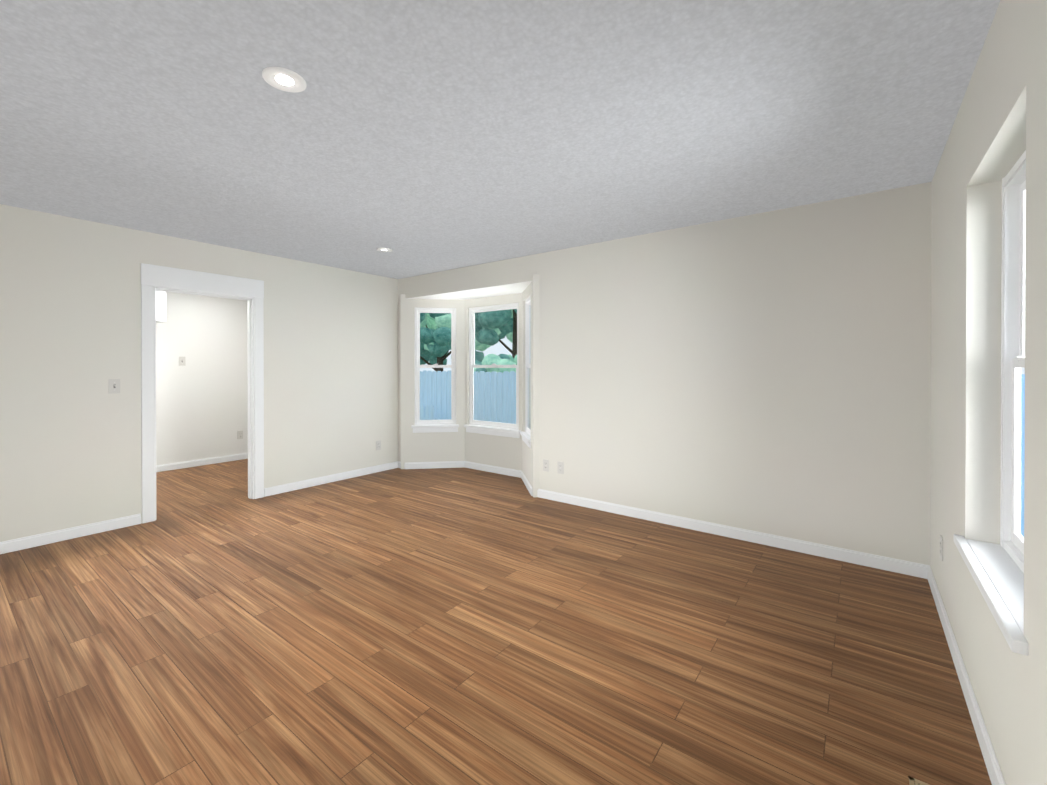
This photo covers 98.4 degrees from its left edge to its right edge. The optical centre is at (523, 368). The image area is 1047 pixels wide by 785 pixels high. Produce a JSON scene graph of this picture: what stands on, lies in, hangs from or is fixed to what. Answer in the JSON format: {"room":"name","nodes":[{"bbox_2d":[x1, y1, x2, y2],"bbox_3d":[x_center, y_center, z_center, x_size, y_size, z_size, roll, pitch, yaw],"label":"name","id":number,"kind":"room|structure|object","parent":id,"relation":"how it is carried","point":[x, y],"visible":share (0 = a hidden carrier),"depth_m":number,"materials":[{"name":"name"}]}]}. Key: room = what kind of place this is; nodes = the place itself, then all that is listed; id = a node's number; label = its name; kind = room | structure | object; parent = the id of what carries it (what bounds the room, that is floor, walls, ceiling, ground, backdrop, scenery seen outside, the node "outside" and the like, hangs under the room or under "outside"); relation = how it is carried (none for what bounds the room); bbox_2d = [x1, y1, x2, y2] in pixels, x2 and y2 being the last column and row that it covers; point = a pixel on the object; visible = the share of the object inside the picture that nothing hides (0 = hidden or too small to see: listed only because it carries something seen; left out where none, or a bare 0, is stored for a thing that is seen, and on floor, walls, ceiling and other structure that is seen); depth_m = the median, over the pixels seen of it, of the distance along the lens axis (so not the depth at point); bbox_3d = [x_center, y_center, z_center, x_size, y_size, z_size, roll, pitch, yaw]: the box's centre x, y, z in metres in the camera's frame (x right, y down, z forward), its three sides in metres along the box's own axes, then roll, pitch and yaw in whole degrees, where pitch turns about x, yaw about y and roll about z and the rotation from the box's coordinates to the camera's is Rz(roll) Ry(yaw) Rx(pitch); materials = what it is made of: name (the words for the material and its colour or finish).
{"room":"empty living room","nodes":[
{"label":"empty living room","id":0,"kind":"room"},
{"bbox_2d":[156,291,165,322],"bbox_3d":[-4.839,-0.862,4.935,0.330,0.590,1.440,0,0,37],"label":"wall","id":1,"kind":"structure","parent":0,"point":[160,306],"depth_m":5.37,"materials":[{"name":"paint"}]},
{"bbox_2d":[0,204,397,541],"bbox_3d":[-3.662,0.071,3.223,0.110,2.440,6.940,0,0,37],"label":"wall","id":2,"kind":"structure","parent":0,"point":[70,347],"depth_m":3.66,"materials":[{"name":"beige paint"}]},
{"bbox_2d":[0,514,140,553],"bbox_3d":[-4.437,1.253,2.088,0.013,0.085,4.185,0,0,37],"label":"baseboard","id":3,"kind":"structure","parent":2,"relation":"attached to","point":[17,544],"depth_m":3.41,"materials":[{"name":"white paint"}]},
{"bbox_2d":[109,379,119,393],"bbox_3d":[-3.280,0.139,3.627,0.018,0.115,0.070,0,0,37],"label":"light switch","id":4,"kind":"object","parent":2,"relation":"attached to","point":[114,385],"visible":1,"depth_m":3.63,"materials":[{"name":"white plastic"}]},
{"bbox_2d":[141,263,263,523],"bbox_3d":[-2.944,0.203,4.185,0.158,2.167,0.962,0,0,37],"label":"door frame","id":5,"kind":"structure","parent":2,"relation":"attached to","point":[154,278],"depth_m":4.06,"materials":[{"name":"white paint"}]},
{"bbox_2d":[264,461,397,496],"bbox_3d":[-2.112,1.240,5.200,0.013,0.085,1.645,0,0,37],"label":"baseboard","id":6,"kind":"structure","parent":2,"relation":"attached to","point":[279,489],"depth_m":5.06,"materials":[{"name":"white paint"}]},
{"bbox_2d":[376,440,380,449],"bbox_3d":[-1.801,0.950,5.618,0.010,0.115,0.070,0,0,37],"label":"outlet","id":7,"kind":"object","parent":2,"relation":"attached to","point":[378,445],"visible":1,"depth_m":5.62,"materials":[{"name":"white plastic"}]},
{"bbox_2d":[156,292,247,464],"bbox_3d":[-5.429,0.065,4.543,0.140,2.440,6.940,0,0,37],"label":"wall","id":8,"kind":"structure","parent":0,"point":[202,404],"depth_m":5.98,"materials":[{"name":"paint"}]},
{"bbox_2d":[179,357,185,365],"bbox_3d":[-4.384,-0.100,5.808,0.018,0.115,0.070,0,0,37],"label":"light switch","id":9,"kind":"object","parent":8,"relation":"attached to","point":[182,361],"visible":1,"depth_m":5.81,"materials":[{"name":"white plastic"}]},
{"bbox_2d":[156,453,247,471],"bbox_3d":[-5.409,1.243,4.446,0.013,0.085,6.800,0,0,37],"label":"baseboard","id":10,"kind":"structure","parent":8,"relation":"attached to","point":[188,464],"depth_m":5.97,"materials":[{"name":"white paint"}]},
{"bbox_2d":[237,431,242,438],"bbox_3d":[-3.983,0.927,6.356,0.010,0.115,0.070,0,0,37],"label":"outlet","id":11,"kind":"object","parent":8,"relation":"attached to","point":[239,434],"visible":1,"depth_m":6.35,"materials":[{"name":"white plastic"}]},
{"bbox_2d":[401,294,464,468],"bbox_3d":[-1.141,0.164,5.872,0.870,2.230,0.100,0,0,-8],"label":"wall","id":12,"kind":"structure","parent":0,"point":[433,447],"depth_m":5.80,"materials":[{"name":"beige paint"}]},
{"bbox_2d":[415,307,455,424],"bbox_3d":[-1.141,-0.033,5.869,0.530,1.515,0.054,0,0,-8],"label":"window","id":13,"kind":"structure","parent":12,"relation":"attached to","point":[418,366],"depth_m":5.85,"materials":[{"name":"white plastic"}]},
{"bbox_2d":[411,424,458,432],"bbox_3d":[-1.134,0.769,5.822,0.600,0.096,0.064,0,0,-8],"label":"window sill","id":14,"kind":"structure","parent":0,"point":[432,428],"depth_m":5.80,"materials":[{"name":"white paint"}]},
{"bbox_2d":[406,281,531,299],"bbox_3d":[-0.513,-0.946,5.429,2.030,0.105,0.648,0,0,37],"label":"ceiling","id":15,"kind":"structure","parent":0,"point":[504,289],"depth_m":5.28,"materials":[{"name":"paint"}]},
{"bbox_2d":[465,293,521,470],"bbox_3d":[-0.361,0.165,5.637,1.050,2.230,0.100,0,0,37],"label":"wall","id":16,"kind":"structure","parent":0,"point":[498,451],"depth_m":5.59,"materials":[{"name":"beige paint"}]},
{"bbox_2d":[464,461,520,477],"bbox_3d":[-0.394,1.238,5.597,0.940,0.085,0.013,0,0,37],"label":"baseboard","id":17,"kind":"structure","parent":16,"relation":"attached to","point":[494,469],"depth_m":5.57,"materials":[{"name":"white paint"}]},
{"bbox_2d":[464,424,520,437],"bbox_3d":[-0.392,0.769,5.598,0.900,0.096,0.064,0,0,37],"label":"window sill","id":18,"kind":"structure","parent":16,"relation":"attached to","point":[504,432],"depth_m":5.57,"materials":[{"name":"white paint"}]},
{"bbox_2d":[469,303,518,429],"bbox_3d":[-0.362,-0.032,5.635,0.830,1.515,0.054,0,0,37],"label":"window","id":19,"kind":"structure","parent":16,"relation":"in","point":[472,332],"depth_m":5.71,"materials":[{"name":"white plastic"}]},
{"bbox_2d":[0,459,991,784],"bbox_3d":[-2.328,1.294,2.450,7.620,0.001,7.570,0,0,37],"label":"floor","id":20,"kind":"structure","parent":0,"point":[216,625],"depth_m":2.07,"materials":[{"name":"brown wood"}]},
{"bbox_2d":[405,461,464,468],"bbox_3d":[-1.133,1.237,5.820,0.760,0.085,0.013,0,0,-8],"label":"baseboard","id":21,"kind":"structure","parent":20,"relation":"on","point":[431,465],"depth_m":5.81,"materials":[{"name":"white paint"}]},
{"bbox_2d":[521,471,531,495],"bbox_3d":[0.029,1.241,4.952,0.013,0.085,0.760,0,0,-8],"label":"baseboard","id":22,"kind":"structure","parent":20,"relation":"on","point":[526,482],"depth_m":4.88,"materials":[{"name":"white paint"}]},
{"bbox_2d":[909,776,928,784],"bbox_3d":[1.175,1.296,1.261,0.130,0.006,0.338,0,0,37],"label":"floor vent","id":23,"kind":"object","parent":20,"relation":"in","point":[913,781],"visible":1,"depth_m":1.41,"materials":[{"name":"beige metal"}]},
{"bbox_2d":[0,0,999,278],"bbox_3d":[-2.474,-1.205,2.243,7.620,0.120,7.080,0,0,37],"label":"ceiling","id":24,"kind":"structure","parent":0,"point":[422,136],"depth_m":2.04,"materials":[{"name":"paint"}]},
{"bbox_2d":[262,66,306,92],"bbox_3d":[-0.944,-1.139,1.786,0.156,0.009,0.156,0,0,37],"label":"recessed light","id":25,"kind":"object","parent":24,"relation":"in","point":[283,79],"visible":1,"depth_m":1.78,"materials":[{"name":"white plastic"}]},
{"bbox_2d":[376,248,391,251],"bbox_3d":[-1.346,-1.150,4.371,0.152,0.009,0.152,0,0,37],"label":"recessed light","id":26,"kind":"object","parent":24,"relation":"in","point":[384,249],"visible":0.98,"depth_m":4.36,"materials":[{"name":"white plastic"}]},
{"bbox_2d":[520,431,530,447],"bbox_3d":[0.033,0.772,4.950,0.064,0.096,0.600,0,0,-8],"label":"window sill","id":27,"kind":"structure","parent":0,"point":[526,438],"depth_m":4.88,"materials":[{"name":"white paint"}]},
{"bbox_2d":[522,274,538,496],"bbox_3d":[0.085,0.168,4.955,0.100,2.230,0.870,0,0,-8],"label":"wall","id":28,"kind":"structure","parent":0,"point":[530,463],"depth_m":4.56,"materials":[{"name":"beige paint"}]},
{"bbox_2d":[525,296,530,435],"bbox_3d":[0.083,-0.029,4.954,0.054,1.515,0.530,0,0,-8],"label":"window","id":29,"kind":"structure","parent":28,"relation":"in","point":[527,349],"depth_m":5.17,"materials":[{"name":"white plastic"}]},
{"bbox_2d":[398,182,931,564],"bbox_3d":[0.536,0.066,4.331,5.290,2.440,0.140,0,0,37],"label":"wall","id":30,"kind":"structure","parent":0,"point":[769,372],"depth_m":3.37,"materials":[{"name":"beige paint"}]},
{"bbox_2d":[543,459,548,471],"bbox_3d":[0.223,0.955,4.475,0.070,0.115,0.010,0,0,37],"label":"outlet","id":31,"kind":"object","parent":30,"relation":"attached to","point":[545,465],"visible":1,"depth_m":4.47,"materials":[{"name":"white plastic"}]},
{"bbox_2d":[557,461,563,473],"bbox_3d":[0.359,0.956,4.373,0.070,0.115,0.010,0,0,37],"label":"outlet","id":32,"kind":"object","parent":30,"relation":"attached to","point":[560,467],"visible":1,"depth_m":4.37,"materials":[{"name":"white plastic"}]},
{"bbox_2d":[532,489,928,578],"bbox_3d":[1.291,1.246,3.676,3.010,0.085,0.013,0,0,37],"label":"baseboard","id":33,"kind":"structure","parent":30,"relation":"attached to","point":[872,560],"depth_m":3.35,"materials":[{"name":"white paint"}]},
{"bbox_2d":[930,0,1046,784],"bbox_3d":[0.564,0.085,0.066,0.140,2.440,6.940,0,0,37],"label":"wall","id":34,"kind":"structure","parent":0,"point":[999,128],"depth_m":1.70,"materials":[{"name":"beige paint"}]},
{"bbox_2d":[940,535,943,560],"bbox_3d":[2.183,0.935,2.361,0.010,0.115,0.070,0,0,37],"label":"outlet","id":35,"kind":"object","parent":34,"relation":"attached to","point":[941,548],"visible":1,"depth_m":2.35,"materials":[{"name":"white plastic"}]},
{"bbox_2d":[927,565,1005,784],"bbox_3d":[0.461,1.262,0.060,0.013,0.085,6.800,0,0,37],"label":"baseboard","id":36,"kind":"structure","parent":34,"relation":"attached to","point":[991,760],"depth_m":1.72,"materials":[{"name":"white paint"}]},
{"bbox_2d":[953,534,1028,655],"bbox_3d":[1.588,0.712,1.494,0.134,0.035,0.920,0,0,37],"label":"sill","id":37,"kind":"structure","parent":34,"relation":"attached to","point":[997,573],"depth_m":1.47,"materials":[{"name":"white paint"}]},
{"bbox_2d":[1000,150,1025,572],"bbox_3d":[1.662,-0.021,1.435,0.068,1.440,0.830,0,0,37],"label":"window","id":38,"kind":"structure","parent":34,"relation":"in","point":[1013,287],"depth_m":1.73,"materials":[{"name":"white plastic"}]},
{"label":"outside","id":39,"kind":"structure","parent":0,"visible":0},
{"label":"lawn","id":40,"kind":"structure","parent":39,"visible":0},
{"bbox_2d":[420,404,438,419],"bbox_3d":[-2.821,1.255,9.843,2.900,1.114,0.145,0,0,37],"label":"fence","id":41,"kind":"object","parent":40,"relation":"on","point":[424,411],"depth_m":9.10,"materials":[{"name":"blue wood"}]},
{"bbox_2d":[427,317,435,329],"bbox_3d":[-4.702,-1.073,18.944,5.157,5.691,5.184,0,0,37],"label":"tree","id":42,"kind":"object","parent":40,"relation":"on","point":[432,323],"depth_m":16.61,"materials":[{"name":"green plant"}]},
{"bbox_2d":[420,313,499,371],"bbox_3d":[-2.901,-0.947,15.734,4.525,5.468,4.373,0,0,37],"label":"tree","id":43,"kind":"object","parent":40,"relation":"on","point":[429,340],"depth_m":14.64,"materials":[{"name":"green plant"}]},
{"bbox_2d":[420,370,515,423],"bbox_3d":[-1.600,0.921,9.553,14.200,1.785,0.145,0,0,37],"label":"fence","id":44,"kind":"object","parent":40,"relation":"on","point":[434,382],"depth_m":8.87,"materials":[{"name":"blue wood"}]},
{"bbox_2d":[474,354,516,372],"bbox_3d":[-0.618,0.688,12.007,2.545,2.229,2.573,0,0,37],"label":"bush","id":45,"kind":"object","parent":40,"relation":"on","point":[497,359],"depth_m":10.95,"materials":[{"name":"green plant"}]},
{"bbox_2d":[475,309,516,357],"bbox_3d":[-0.203,-1.579,15.910,4.928,6.730,4.896,0,0,37],"label":"tree","id":46,"kind":"object","parent":40,"relation":"on","point":[508,323],"depth_m":15.25,"materials":[{"name":"green plant"}]},
{"bbox_2d":[1020,374,1024,535],"bbox_3d":[5.289,0.934,4.406,2.900,1.804,0.145,0,0,37],"label":"fence","id":47,"kind":"object","parent":40,"relation":"on","point":[1022,465],"depth_m":4.53,"materials":[{"name":"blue wood"}]}
]}

